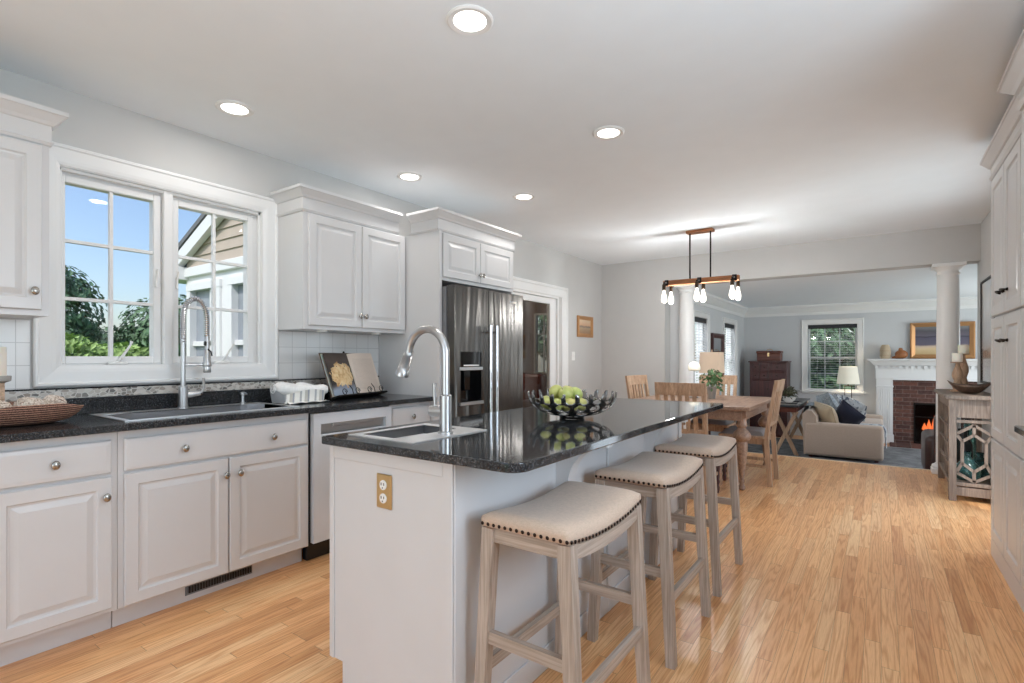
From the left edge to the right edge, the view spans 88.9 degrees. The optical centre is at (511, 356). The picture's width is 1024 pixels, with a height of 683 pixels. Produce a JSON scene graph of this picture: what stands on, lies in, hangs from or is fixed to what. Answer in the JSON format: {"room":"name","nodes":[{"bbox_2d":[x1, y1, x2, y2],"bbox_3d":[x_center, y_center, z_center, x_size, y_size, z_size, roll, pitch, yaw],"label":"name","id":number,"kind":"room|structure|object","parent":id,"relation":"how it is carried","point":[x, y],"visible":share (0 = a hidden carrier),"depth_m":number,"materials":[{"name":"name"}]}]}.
{"room":"kitchen","nodes":[
{"label":"kitchen","id":0,"kind":"room"},
{"bbox_2d":[0,68,601,401],"bbox_3d":[-1.507,-0.013,3.731,0.150,2.635,9.950,0,0,35],"label":"wall","id":1,"kind":"structure","parent":0,"point":[93,125],"depth_m":3.27,"materials":[{"name":"grey paint"}]},
{"bbox_2d":[0,93,68,318],"bbox_3d":[-2.420,-0.631,1.991,0.359,0.903,1.055,0,0,35],"label":"upper cabinet","id":2,"kind":"object","parent":1,"relation":"attached to","point":[26,127],"visible":1,"depth_m":2.23,"materials":[{"name":"white paint"}]},
{"bbox_2d":[32,141,277,386],"bbox_3d":[-1.984,-0.453,3.030,0.171,1.195,1.235,0,0,35],"label":"window","id":3,"kind":"structure","parent":1,"relation":"in","point":[51,367],"depth_m":2.97,"materials":[{"name":"white paint"}]},
{"bbox_2d":[0,318,378,389],"bbox_3d":[-1.975,-0.011,2.933,0.007,0.333,3.108,0,0,35],"label":"wall tiles","id":4,"kind":"structure","parent":1,"relation":"attached to","point":[298,351],"depth_m":3.60,"materials":[{"name":"white tile"}]},
{"bbox_2d":[5,377,378,400],"bbox_3d":[-1.972,0.182,2.932,0.014,0.045,3.108,0,0,35],"label":"tile strip","id":5,"kind":"object","parent":1,"relation":"attached to","point":[139,390],"visible":0.67,"depth_m":2.84,"materials":[{"name":"tile"}]},
{"bbox_2d":[5,376,378,391],"bbox_3d":[-1.970,0.156,2.930,0.018,0.008,3.108,0,0,35],"label":"trim","id":6,"kind":"structure","parent":1,"relation":"attached to","point":[378,376],"depth_m":2.84,"materials":[{"name":"black stone"}]},
{"bbox_2d":[269,183,404,334],"bbox_3d":[-1.196,-0.631,3.721,0.359,0.903,0.923,0,0,35],"label":"upper cabinet","id":7,"kind":"object","parent":1,"relation":"attached to","point":[341,259],"visible":1,"depth_m":3.51,"materials":[{"name":"white paint"}]},
{"bbox_2d":[513,276,567,388],"bbox_3d":[0.185,0.160,6.098,0.178,2.090,1.630,0,0,35],"label":"door frame","id":8,"kind":"structure","parent":1,"relation":"in","point":[532,291],"depth_m":6.48,"materials":[{"name":"white paint"}]},
{"bbox_2d":[577,315,592,337],"bbox_3d":[1.002,-0.412,7.119,0.030,0.285,0.440,0,0,35],"label":"framed picture","id":9,"kind":"object","parent":1,"relation":"attached to","point":[584,323],"visible":1,"depth_m":7.11},
{"bbox_2d":[0,0,1023,264],"bbox_3d":[0.375,-1.380,2.399,4.760,0.100,9.950,0,0,35],"label":"ceiling","id":10,"kind":"structure","parent":0,"point":[758,123],"depth_m":2.68,"materials":[{"name":"paint"}]},
{"bbox_2d":[215,100,253,116],"bbox_3d":[-1.482,-1.325,2.788,0.186,0.008,0.186,0,0,35],"label":"recessed light","id":11,"kind":"object","parent":10,"relation":"in","point":[230,107],"visible":1,"depth_m":2.78,"materials":[{"name":"white"}]},
{"bbox_2d":[221,103,247,114],"bbox_3d":[-1.482,-1.327,2.788,0.131,0.003,0.131,0,0,35],"label":"diffuser","id":12,"kind":"object","parent":11,"relation":"attached to","point":[227,108],"depth_m":2.79,"materials":[{"name":"white plastic"}]},
{"bbox_2d":[397,172,421,181],"bbox_3d":[-0.755,-1.325,3.842,0.186,0.008,0.186,0,0,35],"label":"recessed light","id":13,"kind":"object","parent":10,"relation":"in","point":[405,176],"visible":1,"depth_m":3.83,"materials":[{"name":"white"}]},
{"bbox_2d":[446,4,492,35],"bbox_3d":[-0.166,-1.325,2.059,0.186,0.008,0.186,0,0,35],"label":"recessed light","id":14,"kind":"object","parent":10,"relation":"in","point":[467,19],"visible":1,"depth_m":2.05,"materials":[{"name":"white paint"}]},
{"bbox_2d":[453,11,485,30],"bbox_3d":[-0.166,-1.327,2.059,0.131,0.003,0.131,0,0,35],"label":"diffuser","id":15,"kind":"object","parent":14,"relation":"attached to","point":[462,20],"depth_m":2.06,"materials":[{"name":"white"}]},
{"bbox_2d":[593,126,623,139],"bbox_3d":[0.572,-1.325,3.089,0.186,0.008,0.186,0,0,35],"label":"recessed light","id":16,"kind":"object","parent":10,"relation":"in","point":[605,132],"visible":1,"depth_m":3.08,"materials":[{"name":"white"}]},
{"bbox_2d":[597,129,619,137],"bbox_3d":[0.572,-1.327,3.089,0.131,0.003,0.131,0,0,35],"label":"diffuser","id":17,"kind":"object","parent":16,"relation":"attached to","point":[601,133],"depth_m":3.09,"materials":[{"name":"white"}]},
{"bbox_2d":[661,227,740,303],"bbox_3d":[1.968,-0.953,5.456,0.770,0.752,0.227,0,0,35],"label":"chandelier","id":18,"kind":"object","parent":10,"relation":"hanging from","point":[732,278],"visible":1,"depth_m":5.42,"materials":[{"name":"brown wood"}]},
{"bbox_2d":[0,453,1023,682],"bbox_3d":[0.421,1.255,2.336,4.610,0.100,9.900,0,0,35],"label":"floor","id":19,"kind":"structure","parent":0,"point":[849,572],"depth_m":2.45,"materials":[{"name":"brown wood"}]},
{"bbox_2d":[0,432,116,666],"bbox_3d":[-2.066,0.763,2.255,0.612,0.883,0.434,0,0,35],"label":"base cabinet","id":20,"kind":"object","parent":19,"relation":"on","point":[58,496],"visible":1,"depth_m":2.10,"materials":[{"name":"white paint"}]},
{"bbox_2d":[111,413,307,626],"bbox_3d":[-1.670,0.763,2.815,0.612,0.883,0.932,0,0,35],"label":"base cabinet","id":21,"kind":"object","parent":19,"relation":"on","point":[204,508],"visible":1,"depth_m":2.57,"materials":[{"name":"white paint"}]},
{"bbox_2d":[0,385,436,442],"bbox_3d":[-1.714,0.264,2.749,0.645,0.113,3.108,0,0,35],"label":"countertop","id":22,"kind":"structure","parent":21,"relation":"on","point":[81,423],"depth_m":2.73,"materials":[{"name":"black stone"}]},
{"bbox_2d":[0,376,11,400],"bbox_3d":[-2.292,0.186,2.318,0.100,0.204,0.100,0,0,35],"label":"candle holder","id":23,"kind":"object","parent":22,"relation":"on","point":[3,379],"visible":0.48,"depth_m":2.32,"materials":[{"name":"wood"}]},
{"bbox_2d":[0,347,6,375],"bbox_3d":[-2.292,0.023,2.318,0.068,0.152,0.068,0,0,35],"label":"pillar candle","id":24,"kind":"object","parent":23,"relation":"on","point":[3,350],"visible":0.79,"depth_m":2.32,"materials":[{"name":"wax"}]},
{"bbox_2d":[0,402,83,426],"bbox_3d":[-2.127,0.243,2.240,0.323,0.087,0.457,0,0,35],"label":"woven basket","id":25,"kind":"object","parent":22,"relation":"on","point":[45,413],"visible":0.97,"depth_m":2.19,"materials":[{"name":"brown wicker"}]},
{"bbox_2d":[88,402,299,421],"bbox_3d":[-1.678,0.390,2.823,0.470,0.208,0.860,0,0,35],"label":"sink","id":26,"kind":"object","parent":22,"relation":"in","point":[125,416],"visible":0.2,"depth_m":2.84,"materials":[{"name":"silver metal"}]},
{"bbox_2d":[107,404,286,419],"bbox_3d":[-1.649,0.390,2.802,0.350,0.208,0.800,0,0,35],"label":"basin","id":27,"kind":"object","parent":26,"relation":"in","point":[239,407],"depth_m":2.88,"materials":[{"name":"silver metal"}]},
{"bbox_2d":[177,296,212,407],"bbox_3d":[-1.799,-0.030,2.958,0.170,0.631,0.057,0,0,-42],"label":"spring faucet","id":28,"kind":"object","parent":22,"relation":"on","point":[183,394],"visible":1,"depth_m":2.93,"materials":[{"name":"grey metal"}]},
{"bbox_2d":[270,389,325,403],"bbox_3d":[-1.374,0.248,3.355,0.184,0.083,0.292,0,0,35],"label":"basket","id":29,"kind":"object","parent":22,"relation":"on","point":[312,394],"visible":0.92,"depth_m":3.28,"materials":[{"name":"silver metal"}]},
{"bbox_2d":[270,382,310,394],"bbox_3d":[-1.405,0.208,3.333,0.251,0.099,0.086,0,0,-41],"label":"rolled towel","id":30,"kind":"object","parent":29,"relation":"in","point":[285,388],"visible":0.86,"depth_m":3.28,"materials":[{"name":"white fabric"}]},
{"bbox_2d":[328,351,387,400],"bbox_3d":[-1.153,0.124,3.746,0.243,0.332,0.544,0,0,21],"label":"cookbook stand","id":31,"kind":"object","parent":22,"relation":"on","point":[345,396],"visible":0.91,"depth_m":3.65,"materials":[{"name":"metal"}]},
{"bbox_2d":[319,353,381,397],"bbox_3d":[-1.143,0.122,3.742,0.133,0.301,0.544,0,0,21],"label":"cookbook","id":32,"kind":"object","parent":31,"relation":"on","point":[341,370],"visible":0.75,"depth_m":3.70,"materials":[{"name":"paper"}]},
{"bbox_2d":[185,565,251,595],"bbox_3d":[-1.510,1.151,2.701,0.005,0.052,0.335,0,0,35],"label":"vent","id":33,"kind":"object","parent":21,"relation":"attached to","point":[223,580],"depth_m":2.69,"materials":[{"name":"black plastic"}]},
{"bbox_2d":[303,405,390,560],"bbox_3d":[-1.222,0.761,3.450,0.600,0.877,0.608,0,0,35],"label":"dishwasher","id":34,"kind":"object","parent":19,"relation":"on","point":[320,424],"visible":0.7,"depth_m":3.10,"materials":[{"name":"silver plastic"}]},
{"bbox_2d":[389,401,429,425],"bbox_3d":[-0.930,0.763,3.859,0.612,0.883,0.388,0,0,35],"label":"base cabinet","id":35,"kind":"object","parent":19,"relation":"on","point":[408,413],"visible":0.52,"depth_m":3.68,"materials":[{"name":"white paint"}]},
{"bbox_2d":[379,207,521,420],"bbox_3d":[-0.509,0.061,4.393,0.705,2.288,1.070,0,0,35],"label":"cabinet","id":36,"kind":"object","parent":19,"relation":"on","point":[444,247],"visible":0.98,"depth_m":3.98,"materials":[{"name":"white paint"}]},
{"bbox_2d":[442,284,522,417],"bbox_3d":[-0.440,0.328,4.348,0.818,1.715,0.900,0,0,35],"label":"fridge","id":37,"kind":"object","parent":19,"relation":"on","point":[482,329],"visible":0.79,"depth_m":4.05,"materials":[{"name":"grey metal"}]},
{"bbox_2d":[330,420,687,682],"bbox_3d":[0.284,0.763,2.594,0.853,0.884,2.196,0,0,35],"label":"kitchen island","id":38,"kind":"object","parent":19,"relation":"on","point":[404,579],"visible":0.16,"depth_m":1.78,"materials":[{"name":"paint"}]},
{"bbox_2d":[377,473,391,509],"bbox_3d":[-0.432,0.453,1.757,0.074,0.116,0.012,0,0,35],"label":"power outlet","id":39,"kind":"object","parent":38,"relation":"attached to","point":[384,481],"visible":1,"depth_m":1.75,"materials":[{"name":"gold metal"}]},
{"bbox_2d":[322,397,722,472],"bbox_3d":[0.320,0.305,2.598,0.880,0.028,2.299,0,0,35],"label":"island countertop","id":40,"kind":"structure","parent":38,"relation":"on","point":[519,440],"depth_m":1.93,"materials":[{"name":"black stone"}]},
{"bbox_2d":[348,423,486,443],"bbox_3d":[-0.353,0.373,1.998,0.335,0.174,0.405,0,0,35],"label":"bar sink","id":41,"kind":"object","parent":40,"relation":"in","point":[431,430],"visible":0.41,"depth_m":2.01,"materials":[{"name":"silver metal"}]},
{"bbox_2d":[366,425,455,437],"bbox_3d":[-0.388,0.373,2.014,0.185,0.173,0.316,0,0,35],"label":"basin","id":42,"kind":"object","parent":41,"relation":"in","point":[417,429],"depth_m":2.10,"materials":[{"name":"silver metal"}]},
{"bbox_2d":[395,325,452,433],"bbox_3d":[-0.345,0.082,2.025,0.290,0.410,0.060,0,0,35],"label":"island faucet","id":43,"kind":"object","parent":40,"relation":"on","point":[443,411],"visible":1,"depth_m":1.96,"materials":[{"name":"grey metal"}]},
{"bbox_2d":[528,389,616,418],"bbox_3d":[0.286,0.227,2.481,0.422,0.126,0.422,0,0,38],"label":"fruit bowl","id":44,"kind":"object","parent":40,"relation":"on","point":[571,414],"visible":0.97,"depth_m":2.35,"materials":[{"name":"black metal"}]},
{"bbox_2d":[474,481,650,682],"bbox_3d":[0.181,0.836,1.710,0.376,0.740,0.530,0,0,35],"label":"bar stool","id":45,"kind":"object","parent":19,"relation":"on","point":[573,520],"visible":1,"depth_m":1.58,"materials":[{"name":"beige fabric"}]},
{"bbox_2d":[587,451,710,669],"bbox_3d":[0.625,0.836,2.329,0.376,0.740,0.530,0,0,35],"label":"bar stool","id":46,"kind":"object","parent":19,"relation":"on","point":[663,477],"visible":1,"depth_m":2.20,"materials":[{"name":"grey wood"}]},
{"bbox_2d":[625,375,684,424],"bbox_3d":[1.619,0.711,5.946,0.440,0.992,0.547,0,0,-45],"label":"dining chair","id":47,"kind":"object","parent":19,"relation":"on","point":[632,381],"visible":0.11,"depth_m":6.10,"materials":[{"name":"brown wood"}]},
{"bbox_2d":[674,284,699,428],"bbox_3d":[2.332,0.122,6.959,0.280,2.166,0.276,0,0,35],"label":"column","id":48,"kind":"structure","parent":19,"relation":"on","point":[686,323],"depth_m":6.88,"materials":[{"name":"white paint"}]},
{"bbox_2d":[654,382,719,503],"bbox_3d":[1.538,0.711,4.554,0.440,0.992,0.547,0,0,35],"label":"dining chair","id":49,"kind":"object","parent":19,"relation":"on","point":[694,390],"visible":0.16,"depth_m":4.33,"materials":[{"name":"brown wood"}]},
{"bbox_2d":[648,434,742,596],"bbox_3d":[1.043,0.836,2.937,0.376,0.740,0.530,0,0,35],"label":"bar stool","id":50,"kind":"object","parent":19,"relation":"on","point":[714,450],"visible":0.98,"depth_m":2.81,"materials":[{"name":"grey wood"}]},
{"bbox_2d":[635,395,771,489],"bbox_3d":[1.999,0.824,5.500,1.210,0.762,1.430,0,0,35],"label":"dining table","id":51,"kind":"object","parent":19,"relation":"on","point":[739,409],"visible":0.4,"depth_m":4.76,"materials":[{"name":"brown wood"}]},
{"bbox_2d":[699,369,723,398],"bbox_3d":[2.110,0.281,5.513,0.258,0.324,0.276,0,0,1],"label":"potted plant","id":52,"kind":"object","parent":51,"relation":"on","point":[711,390],"visible":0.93,"depth_m":5.48,"materials":[{"name":"green plant"}]},
{"bbox_2d":[691,375,737,467],"bbox_3d":[2.309,0.711,5.990,0.440,0.992,0.547,0,0,35],"label":"dining chair","id":53,"kind":"object","parent":19,"relation":"on","point":[713,424],"visible":0.25,"depth_m":5.93,"materials":[{"name":"brown wood"}]},
{"bbox_2d":[691,418,733,424],"bbox_3d":[2.269,0.719,5.934,0.410,0.042,0.380,0,0,35],"label":"cushion","id":54,"kind":"object","parent":53,"relation":"on","point":[710,421],"depth_m":5.77,"materials":[{"name":"grey fabric"}]},
{"bbox_2d":[718,379,784,486],"bbox_3d":[2.361,0.711,5.104,0.547,0.992,0.440,0,0,35],"label":"dining chair","id":55,"kind":"object","parent":19,"relation":"on","point":[759,435],"visible":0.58,"depth_m":4.92,"materials":[{"name":"brown wood"}]},
{"bbox_2d":[721,426,764,435],"bbox_3d":[2.304,0.719,5.144,0.380,0.042,0.410,0,0,35],"label":"cushion","id":56,"kind":"object","parent":55,"relation":"on","point":[754,431],"depth_m":5.04,"materials":[{"name":"grey fabric"}]},
{"bbox_2d":[930,261,966,473],"bbox_3d":[4.523,0.122,5.409,0.280,2.166,0.276,0,0,35],"label":"column","id":57,"kind":"structure","parent":19,"relation":"on","point":[948,281],"depth_m":5.35,"materials":[{"name":"white paint"}]},
{"bbox_2d":[934,389,992,500],"bbox_3d":[4.091,0.763,4.722,0.355,0.884,1.105,0,0,35],"label":"display cabinet","id":58,"kind":"object","parent":19,"relation":"on","point":[951,405],"visible":0.79,"depth_m":4.36,"materials":[{"name":"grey wood"}]},
{"bbox_2d":[950,362,964,391],"bbox_3d":[4.108,0.183,4.811,0.104,0.275,0.104,0,0,35],"label":"candlestick","id":59,"kind":"object","parent":58,"relation":"on","point":[957,374],"visible":0.8,"depth_m":4.79,"materials":[{"name":"brown wood"}]},
{"bbox_2d":[957,428,972,461],"bbox_3d":[4.048,0.844,4.682,0.140,0.400,0.140,0,0,35],"label":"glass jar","id":60,"kind":"object","parent":58,"relation":"on","point":[968,446],"visible":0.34,"depth_m":4.65,"materials":[{"name":"teal glass"}]},
{"bbox_2d":[939,462,990,498],"bbox_3d":[4.105,1.100,4.715,0.315,0.110,1.030,0,0,35],"label":"shelf","id":61,"kind":"object","parent":58,"relation":"attached to","point":[954,489],"depth_m":4.34,"materials":[{"name":"brown wood"}]},
{"bbox_2d":[957,451,980,480],"bbox_3d":[3.875,0.924,4.437,0.180,0.240,0.180,0,0,35],"label":"glass jar","id":62,"kind":"object","parent":58,"relation":"on","point":[968,460],"visible":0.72,"depth_m":4.39,"materials":[{"name":"teal glass"}]},
{"bbox_2d":[947,380,990,393],"bbox_3d":[3.980,0.261,4.534,0.310,0.118,0.200,0,0,35],"label":"dough bowl","id":63,"kind":"object","parent":58,"relation":"on","point":[964,388],"visible":0.98,"depth_m":4.49,"materials":[{"name":"wood"}]},
{"bbox_2d":[980,95,1023,611],"bbox_3d":[2.826,-0.005,2.558,0.651,2.420,1.271,0,0,35],"label":"cupboard","id":64,"kind":"object","parent":19,"relation":"on","point":[1002,156],"visible":1,"depth_m":2.75,"materials":[{"name":"white paint"}]},
{"bbox_2d":[523,300,546,377],"bbox_3d":[-0.643,-0.095,7.021,2.240,2.600,2.720,0,0,35],"label":"wall","id":65,"kind":"structure","parent":0,"point":[529,308],"depth_m":7.90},
{"bbox_2d":[534,313,546,373],"bbox_3d":[0.477,-0.200,7.772,0.340,0.910,0.040,0,0,35],"label":"window","id":66,"kind":"structure","parent":65,"relation":"in","point":[535,314],"depth_m":7.84,"materials":[{"name":"grey"}]},
{"bbox_2d":[671,287,743,435],"bbox_3d":[3.426,0.257,8.815,0.150,2.437,4.050,0,0,35],"label":"wall","id":67,"kind":"structure","parent":0,"point":[716,316],"depth_m":8.47,"materials":[{"name":"paint"}]},
{"bbox_2d":[694,310,709,385],"bbox_3d":[2.821,0.062,7.890,0.190,1.494,0.920,0,0,35],"label":"window","id":68,"kind":"structure","parent":67,"relation":"in","point":[697,313],"depth_m":8.10,"materials":[{"name":"white paint"}]},
{"bbox_2d":[695,317,705,382],"bbox_3d":[2.822,0.067,7.889,0.043,1.316,0.690,0,0,35],"label":"window blind","id":69,"kind":"object","parent":68,"relation":"attached to","point":[699,320],"visible":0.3,"depth_m":7.89,"materials":[{"name":"white"}]},
{"bbox_2d":[711,333,724,374],"bbox_3d":[3.400,-0.020,8.607,0.045,0.730,0.740,0,0,35],"label":"wall mirror","id":70,"kind":"object","parent":67,"relation":"attached to","point":[717,340],"visible":0.39,"depth_m":8.65,"materials":[{"name":"brown wood"}]},
{"bbox_2d":[723,317,736,393],"bbox_3d":[3.881,0.062,9.388,0.190,1.494,1.030,0,0,35],"label":"window","id":71,"kind":"structure","parent":67,"relation":"in","point":[725,320],"depth_m":9.70,"materials":[{"name":"white paint"}]},
{"bbox_2d":[725,323,733,395],"bbox_3d":[3.882,0.067,9.387,0.043,1.316,0.800,0,0,35],"label":"window blind","id":72,"kind":"object","parent":71,"relation":"attached to","point":[731,327],"visible":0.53,"depth_m":9.45,"materials":[{"name":"white"}]},
{"bbox_2d":[602,223,980,397],"bbox_3d":[3.046,-0.062,6.469,4.120,2.535,0.220,0,0,35],"label":"wall","id":73,"kind":"structure","parent":0,"point":[635,320],"depth_m":6.71,"materials":[{"name":"grey paint"}]},
{"bbox_2d":[777,435,889,446],"bbox_3d":[5.408,1.525,7.383,5.100,0.100,4.100,0,0,35],"label":"floor","id":74,"kind":"structure","parent":0,"point":[794,436],"depth_m":9.55,"materials":[{"name":"brown wood"}]},
{"bbox_2d":[748,361,791,437],"bbox_3d":[4.875,0.775,9.858,0.670,1.400,0.474,0,0,35],"label":"chest","id":75,"kind":"object","parent":74,"relation":"on","point":[763,374],"visible":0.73,"depth_m":9.70,"materials":[{"name":"brown wood"}]},
{"bbox_2d":[756,349,782,360],"bbox_3d":[4.872,-0.038,9.864,0.420,0.225,0.288,0,0,35],"label":"wooden box","id":76,"kind":"object","parent":75,"relation":"on","point":[772,355],"visible":1,"depth_m":9.75,"materials":[{"name":"brown wood"}]},
{"bbox_2d":[747,437,922,468],"bbox_3d":[5.263,1.468,7.178,4.520,0.013,3.220,0,0,35],"label":"area rug","id":77,"kind":"object","parent":74,"relation":"on","point":[893,456],"visible":0.18,"depth_m":7.83,"materials":[{"name":"carpet"}]},
{"bbox_2d":[777,398,810,455],"bbox_3d":[4.524,1.100,8.412,0.353,0.770,1.640,0,0,35],"label":"table","id":78,"kind":"object","parent":77,"relation":"on","point":[793,409],"visible":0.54,"depth_m":7.83,"materials":[{"name":"brown wood"}]},
{"bbox_2d":[780,400,800,404],"bbox_3d":[4.246,0.700,8.009,0.280,0.030,0.420,0,0,35],"label":"serving tray","id":79,"kind":"object","parent":78,"relation":"on","point":[782,401],"visible":0.54,"depth_m":7.86,"materials":[{"name":"metal"}]},
{"bbox_2d":[781,386,797,402],"bbox_3d":[4.265,0.571,8.033,0.267,0.256,0.278,0,0,-32],"label":"potted plant","id":80,"kind":"object","parent":79,"relation":"on","point":[788,392],"visible":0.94,"depth_m":7.97,"materials":[{"name":"green plant"}]},
{"bbox_2d":[802,406,883,462],"bbox_3d":[5.215,1.129,8.166,0.980,0.688,1.884,0,0,35],"label":"sofa","id":81,"kind":"object","parent":77,"relation":"on","point":[853,441],"visible":0.92,"depth_m":7.42,"materials":[{"name":"beige fabric"}]},
{"bbox_2d":[814,401,838,422],"bbox_3d":[4.732,0.875,7.848,0.294,0.405,0.381,0,0,-22],"label":"throw pillow","id":82,"kind":"object","parent":81,"relation":"on","point":[827,413],"visible":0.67,"depth_m":7.72,"materials":[{"name":"beige fabric"}]},
{"bbox_2d":[816,392,838,410],"bbox_3d":[4.902,0.775,8.071,0.271,0.495,0.550,0,0,17],"label":"throw pillow","id":83,"kind":"object","parent":81,"relation":"on","point":[827,398],"visible":0.43,"depth_m":7.90,"materials":[{"name":"fabric"}]},
{"bbox_2d":[836,400,865,423],"bbox_3d":[4.976,0.875,7.725,0.218,0.504,0.535,0,0,-29],"label":"throw pillow","id":84,"kind":"object","parent":81,"relation":"on","point":[846,413],"visible":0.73,"depth_m":7.64,"materials":[{"name":"blue fabric"}]},
{"bbox_2d":[841,395,866,420],"bbox_3d":[5.396,0.835,8.249,0.250,0.489,0.532,0,0,-23],"label":"throw pillow","id":85,"kind":"object","parent":81,"relation":"on","point":[859,406],"visible":0.52,"depth_m":8.11,"materials":[{"name":"fabric"}]},
{"bbox_2d":[921,415,973,469],"bbox_3d":[5.414,1.059,6.110,0.940,0.808,0.870,0,0,35],"label":"leather armchair","id":86,"kind":"object","parent":77,"relation":"on","point":[928,436],"visible":0.11,"depth_m":6.08,"materials":[{"name":"brown leather"}]},
{"bbox_3d":[2.938,1.175,7.476,0.400,0.600,0.440,0,0,35],"label":"end table","id":87,"kind":"object","parent":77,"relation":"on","visible":0},
{"bbox_2d":[699,350,724,372],"bbox_3d":[2.873,0.385,7.497,0.284,0.979,0.284,0,0,35],"label":"table lamp","id":88,"kind":"object","parent":87,"relation":"on","point":[708,360],"visible":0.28,"depth_m":7.39,"materials":[{"name":"beige fabric"}]},
{"bbox_2d":[867,359,976,448],"bbox_3d":[7.029,0.752,8.532,2.020,1.445,0.950,0,0,35],"label":"fireplace","id":89,"kind":"object","parent":74,"relation":"on","point":[905,394],"visible":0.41,"depth_m":8.81,"materials":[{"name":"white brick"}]},
{"bbox_2d":[867,359,976,365],"bbox_3d":[6.998,0.087,8.488,2.020,0.115,0.293,0,0,35],"label":"mantel shelf","id":90,"kind":"object","parent":89,"relation":"attached to","point":[877,362],"depth_m":8.67,"materials":[{"name":"white paint"}]},
{"bbox_2d":[910,321,974,358],"bbox_3d":[7.061,-0.272,8.568,0.830,0.600,0.045,0,0,35],"label":"framed painting","id":91,"kind":"object","parent":89,"relation":"on","point":[922,335],"visible":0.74,"depth_m":8.67},
{"bbox_3d":[5.889,1.175,9.137,0.410,0.600,0.410,0,0,35],"label":"side table","id":92,"kind":"object","parent":74,"relation":"on","visible":0},
{"bbox_2d":[836,366,859,397],"bbox_3d":[5.889,0.519,9.137,0.350,0.709,0.350,0,0,35],"label":"table lamp","id":93,"kind":"object","parent":92,"relation":"on","point":[847,375],"visible":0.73,"depth_m":9.02,"materials":[{"name":"white fabric"}]},
{"bbox_2d":[698,264,976,307],"bbox_3d":[5.434,-1.012,7.394,5.070,0.100,4.050,0,0,35],"label":"ceiling","id":94,"kind":"structure","parent":0,"point":[916,283],"depth_m":7.32,"materials":[{"name":"paint"}]},
{"bbox_2d":[744,308,976,427],"bbox_3d":[6.601,0.257,9.043,5.070,2.437,0.150,0,0,35],"label":"wall","id":95,"kind":"structure","parent":0,"point":[776,333],"depth_m":9.46,"materials":[{"name":"paint"}]},
{"bbox_2d":[799,318,865,395],"bbox_3d":[5.847,-0.007,9.528,1.030,1.375,0.190,0,0,35],"label":"window","id":96,"kind":"structure","parent":95,"relation":"in","point":[859,336],"depth_m":9.52,"materials":[{"name":"white paint"}]},
{"bbox_2d":[808,324,856,387],"bbox_3d":[5.847,-0.001,9.527,0.760,1.181,0.044,0,0,35],"label":"window blind","id":97,"kind":"object","parent":96,"relation":"attached to","point":[817,327],"visible":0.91,"depth_m":9.55,"materials":[{"name":"white"}]},
{"bbox_2d":[694,289,976,317],"bbox_3d":[5.411,-0.872,7.362,4.770,0.180,3.970,0,0,35],"label":"trim","id":98,"kind":"structure","parent":95,"relation":"attached to","point":[712,301],"depth_m":9.17,"materials":[{"name":"white paint"}]},
{"bbox_2d":[977,210,990,463],"bbox_3d":[4.043,-0.062,4.190,0.140,2.535,2.790,0,0,35],"label":"wall","id":99,"kind":"structure","parent":0,"point":[984,266],"depth_m":5.00,"materials":[{"name":"grey paint"}]},
{"bbox_2d":[980,275,994,383],"bbox_3d":[4.337,-0.237,4.747,0.022,0.975,0.800,0,0,35],"label":"wall picture","id":100,"kind":"object","parent":99,"relation":"attached to","point":[985,285],"visible":0.54,"depth_m":4.87,"materials":[{"name":"metal"}]},
{"bbox_3d":[-0.579,1.255,7.025,2.140,0.100,2.600,0,0,35],"label":"floor","id":101,"kind":"structure","parent":0,"visible":0},
{"bbox_2d":[523,373,546,407],"bbox_3d":[0.045,0.715,6.920,0.680,0.980,0.750,0,0,35],"label":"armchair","id":102,"kind":"object","parent":101,"relation":"on","point":[531,381],"visible":0.06,"depth_m":6.97,"materials":[{"name":"brown leather"}]},
{"bbox_3d":[1.472,-0.062,-0.049,0.140,2.535,7.220,0,0,35],"label":"wall","id":103,"kind":"structure","parent":0,"visible":0},
{"bbox_2d":[997,28,1023,305],"bbox_3d":[2.181,-0.690,1.720,0.736,0.990,0.928,0,0,35],"label":"upper cabinet","id":104,"kind":"object","parent":103,"relation":"attached to","point":[1012,81],"visible":1,"depth_m":2.17,"materials":[{"name":"white paint"}]},
{"label":"outside","id":105,"kind":"structure","parent":0,"visible":0},
{"bbox_3d":[-7.662,2.055,23.797,80.000,0.100,90.000,0,0,35],"label":"ground","id":106,"kind":"structure","parent":105,"visible":0},
{"bbox_2d":[65,265,107,355],"bbox_3d":[-9.651,-0.017,10.508,2.424,4.044,2.675,0,0,-39],"label":"tree","id":107,"kind":"object","parent":106,"relation":"on","point":[76,323],"visible":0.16,"depth_m":10.71,"materials":[{"name":"green plant"}]},
{"bbox_2d":[65,332,148,355],"bbox_3d":[-5.181,0.884,4.152,1.460,2.242,3.806,0,0,35],"label":"hedge","id":108,"kind":"object","parent":106,"relation":"on","point":[73,347],"visible":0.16,"depth_m":4.91,"materials":[{"name":"green plant"}]},
{"bbox_2d":[113,294,185,355],"bbox_3d":[-8.287,0.228,12.755,2.328,3.553,2.670,0,0,-24],"label":"tree","id":109,"kind":"object","parent":106,"relation":"on","point":[141,337],"visible":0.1,"depth_m":11.79,"materials":[{"name":"green plant"}]},
{"bbox_2d":[178,214,242,355],"bbox_3d":[-3.083,-0.377,8.282,3.100,4.764,3.240,0,0,35],"label":"house","id":110,"kind":"structure","parent":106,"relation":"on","point":[196,242],"depth_m":7.09,"materials":[{"name":"beige wood"}]},
{"bbox_2d":[538,315,546,359],"bbox_3d":[1.592,-0.002,11.014,2.457,4.014,2.690,0,0,0],"label":"tree","id":111,"kind":"object","parent":106,"relation":"on","point":[540,323],"visible":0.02,"depth_m":10.70,"materials":[{"name":"green plant"}]},
{"bbox_2d":[810,328,854,388],"bbox_3d":[8.101,-0.116,13.090,3.670,4.242,4.201,0,0,5],"label":"tree","id":112,"kind":"object","parent":106,"relation":"on","point":[832,350],"visible":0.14,"depth_m":11.65,"materials":[{"name":"green plant"}]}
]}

